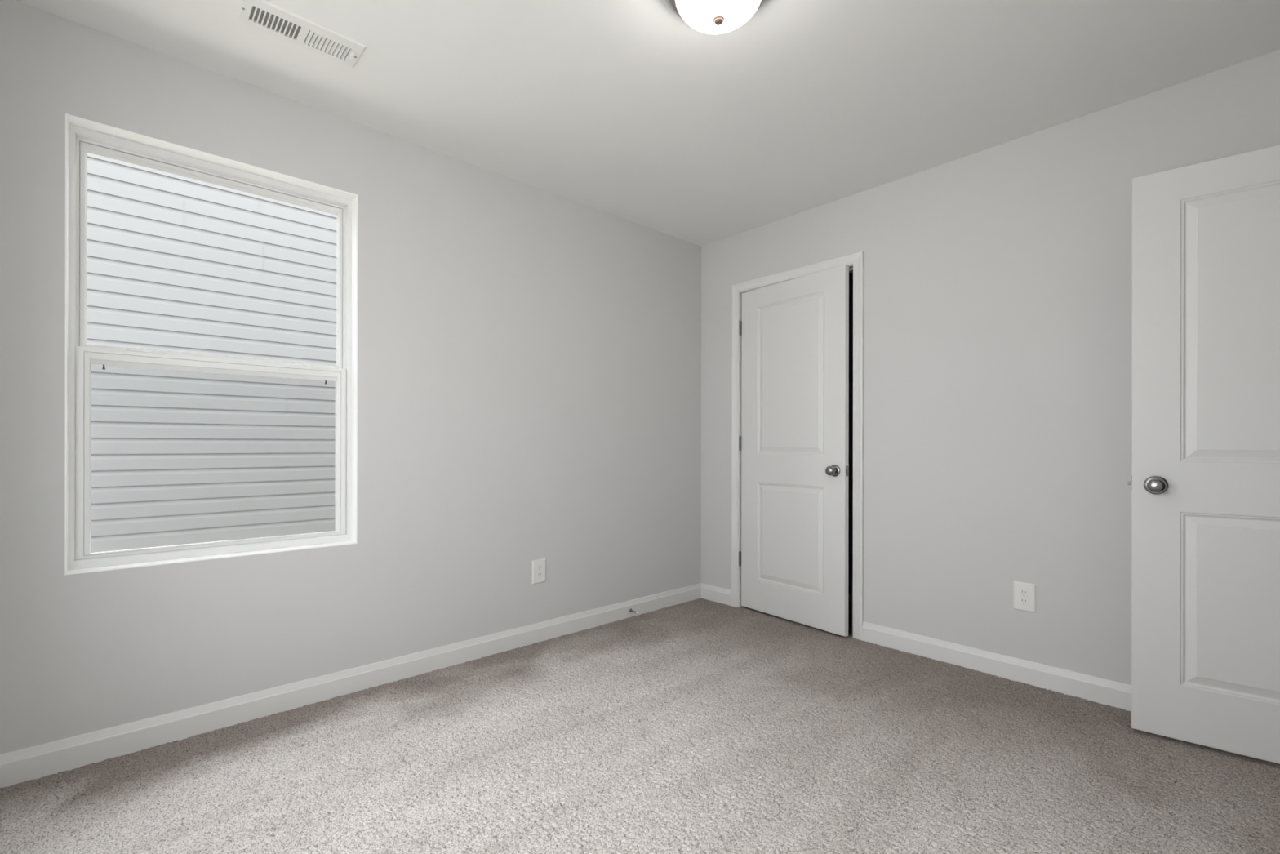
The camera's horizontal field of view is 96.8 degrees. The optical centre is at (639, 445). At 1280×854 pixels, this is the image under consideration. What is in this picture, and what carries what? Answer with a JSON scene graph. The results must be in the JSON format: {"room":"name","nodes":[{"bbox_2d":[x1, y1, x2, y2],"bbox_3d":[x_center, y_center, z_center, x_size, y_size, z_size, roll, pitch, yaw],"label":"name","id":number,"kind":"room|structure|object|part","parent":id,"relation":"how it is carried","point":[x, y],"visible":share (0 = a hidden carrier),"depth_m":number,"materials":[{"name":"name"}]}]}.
{"room":"empty bedroom","nodes":[
{"label":"empty bedroom","id":0,"kind":"room"},
{"bbox_2d":[0,0,701,754],"bbox_3d":[-0.856,-0.166,2.887,3.560,2.440,0.160,0,0,-43],"label":"wall","id":1,"kind":"structure","parent":0,"point":[529,357],"depth_m":2.54,"materials":[{"name":"paint"}]},
{"bbox_2d":[64,113,357,574],"bbox_3d":[-1.597,-0.328,2.205,0.886,1.501,0.158,0,0,-43],"label":"window","id":2,"kind":"structure","parent":1,"relation":"in","point":[82,141],"depth_m":2.11,"materials":[{"name":"plastic"}]},
{"bbox_3d":[-1.807,-0.345,2.032,0.034,0.007,0.017,0,0,-43],"label":"lock lever","id":3,"kind":"part","parent":2,"relation":"part of","materials":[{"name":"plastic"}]},
{"bbox_3d":[-1.607,0.027,2.216,0.845,0.725,0.022,0,0,-43],"label":"sash","id":4,"kind":"part","parent":2,"relation":"part of","materials":[{"name":"plastic"}]},
{"bbox_3d":[-1.627,-0.675,2.239,0.828,0.738,0.024,0,0,-43],"label":"sash","id":5,"kind":"part","parent":2,"relation":"part of","materials":[{"name":"plastic"}]},
{"bbox_2d":[0,582,701,787],"bbox_3d":[-0.799,1.006,2.823,3.330,0.103,0.014,0,0,-43],"label":"baseboard","id":6,"kind":"structure","parent":1,"relation":"attached to","point":[37,762],"depth_m":2.25,"materials":[{"name":"paint"}]},
{"bbox_2d":[532,558,546,583],"bbox_3d":[-0.542,0.678,3.062,0.085,0.127,0.008,0,0,-43],"label":"wall outlet","id":7,"kind":"object","parent":1,"relation":"attached to","point":[539,566],"visible":1,"depth_m":3.06,"materials":[{"name":"plastic"}]},
{"bbox_2d":[537,572,542,577],"bbox_3d":[-0.540,0.697,3.060,0.034,0.028,0.002,0,0,-43],"label":"receptacle","id":8,"kind":"object","parent":7,"relation":"attached to","point":[539,574],"depth_m":3.06,"materials":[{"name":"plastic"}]},
{"bbox_2d":[537,564,542,570],"bbox_3d":[-0.540,0.658,3.060,0.034,0.028,0.002,0,0,-43],"label":"receptacle","id":9,"kind":"object","parent":7,"relation":"attached to","point":[539,566],"depth_m":3.06,"materials":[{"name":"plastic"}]},
{"bbox_2d":[629,608,639,613],"bbox_3d":[-0.032,1.015,3.468,0.022,0.022,0.072,0,0,-43],"label":"door stop","id":10,"kind":"object","parent":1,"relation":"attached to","point":[630,610],"visible":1,"depth_m":3.47,"materials":[{"name":"metal"}]},
{"bbox_2d":[0,593,1279,853],"bbox_3d":[0.483,1.084,2.125,4.283,0.063,3.376,0,0,-43],"label":"floor","id":11,"kind":"structure","parent":0,"point":[699,726],"depth_m":1.85,"materials":[{"name":"carpet"}]},
{"bbox_2d":[14,0,1279,246],"bbox_3d":[0.222,-1.391,1.713,3.560,0.012,3.345,0,0,-43],"label":"ceiling","id":12,"kind":"structure","parent":0,"point":[626,109],"depth_m":2.11,"materials":[{"name":"paint"}]},
{"bbox_2d":[235,0,366,67],"bbox_3d":[-1.131,-1.429,1.910,0.354,0.118,0.154,0,0,-43],"label":"ceiling vent","id":13,"kind":"object","parent":12,"relation":"in","point":[308,34],"visible":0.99,"depth_m":1.90,"materials":[{"name":"metal"}]},
{"bbox_2d":[666,0,766,34],"bbox_3d":[0.232,-1.313,1.671,0.331,0.144,0.331,0,0,-43],"label":"ceiling light","id":14,"kind":"object","parent":12,"relation":"attached to","point":[706,16],"visible":1,"depth_m":1.67,"materials":[{"name":"white glass"}]},
{"bbox_2d":[848,272,853,594],"bbox_3d":[1.341,-0.186,3.742,0.835,2.494,2.150,0,0,-43],"label":"wall","id":15,"kind":"structure","parent":0,"point":[851,274],"depth_m":4.04,"materials":[{"name":"paint"}]},
{"bbox_2d":[701,49,1279,684],"bbox_3d":[1.544,-0.163,2.819,0.115,2.440,3.185,0,0,-43],"label":"wall","id":16,"kind":"structure","parent":0,"point":[997,279],"depth_m":2.61,"materials":[{"name":"paint"}]},
{"bbox_2d":[738,264,848,636],"bbox_3d":[0.902,0.028,3.406,0.165,2.030,0.777,0,0,-37],"label":"door","id":17,"kind":"structure","parent":16,"relation":"in","point":[793,441],"depth_m":3.34,"materials":[{"name":"paint"}]},
{"bbox_3d":[1.051,0.140,3.124,0.059,0.053,0.053,0,0,-37],"label":"knob","id":18,"kind":"part","parent":17,"relation":"part of","materials":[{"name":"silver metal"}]},
{"bbox_2d":[730,250,863,640],"bbox_3d":[0.950,0.003,3.454,0.132,2.115,0.896,0,0,-43],"label":"door frame","id":19,"kind":"structure","parent":16,"relation":"attached to","point":[856,259],"depth_m":3.15,"materials":[{"name":"paint"}]},
{"bbox_2d":[701,582,1131,711],"bbox_3d":[1.456,1.010,2.818,0.014,0.103,3.070,0,0,-43],"label":"baseboard","id":20,"kind":"structure","parent":16,"relation":"attached to","point":[1099,690],"depth_m":2.61,"materials":[{"name":"paint"}]},
{"bbox_2d":[1013,580,1035,613],"bbox_3d":[1.716,0.676,2.538,0.008,0.127,0.085,0,0,-43],"label":"wall outlet","id":21,"kind":"object","parent":16,"relation":"attached to","point":[1024,593],"visible":1,"depth_m":2.54,"materials":[{"name":"plastic"}]},
{"bbox_2d":[1019,597,1028,604],"bbox_3d":[1.714,0.696,2.536,0.002,0.028,0.034,0,0,-43],"label":"receptacle","id":22,"kind":"object","parent":21,"relation":"attached to","point":[1023,601],"depth_m":2.54,"materials":[{"name":"plastic"}]},
{"bbox_2d":[1019,588,1028,595],"bbox_3d":[1.714,0.657,2.536,0.002,0.028,0.034,0,0,-43],"label":"receptacle","id":23,"kind":"object","parent":21,"relation":"attached to","point":[1023,592],"depth_m":2.54,"materials":[{"name":"plastic"}]},
{"bbox_3d":[1.285,-0.163,0.468,3.445,2.440,0.160,0,0,-43],"label":"wall","id":24,"kind":"structure","parent":0,"visible":0},
{"bbox_2d":[1128,144,1279,764],"bbox_3d":[2.118,0.029,1.866,0.783,2.030,0.166,0,0,40],"label":"door","id":25,"kind":"structure","parent":24,"relation":"in","point":[1205,482],"depth_m":1.97,"materials":[{"name":"paint"}]},
{"bbox_3d":[1.842,0.144,2.026,0.053,0.053,0.059,0,0,40],"label":"knob","id":26,"kind":"part","parent":25,"relation":"part of","materials":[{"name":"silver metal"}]},
{"label":"outside","id":27,"kind":"structure","parent":0,"visible":0},
{"bbox_3d":[-5.100,1.498,8.494,26.000,0.100,13.840,0,0,-43],"label":"ground","id":28,"kind":"structure","parent":27,"visible":0},
{"bbox_2d":[86,152,337,552],"bbox_3d":[-5.320,-1.277,6.667,9.400,5.643,6.150,0,0,-43],"label":"house","id":29,"kind":"structure","parent":28,"relation":"on","point":[175,263],"depth_m":4.36,"materials":[{"name":"plastic"}]}
]}

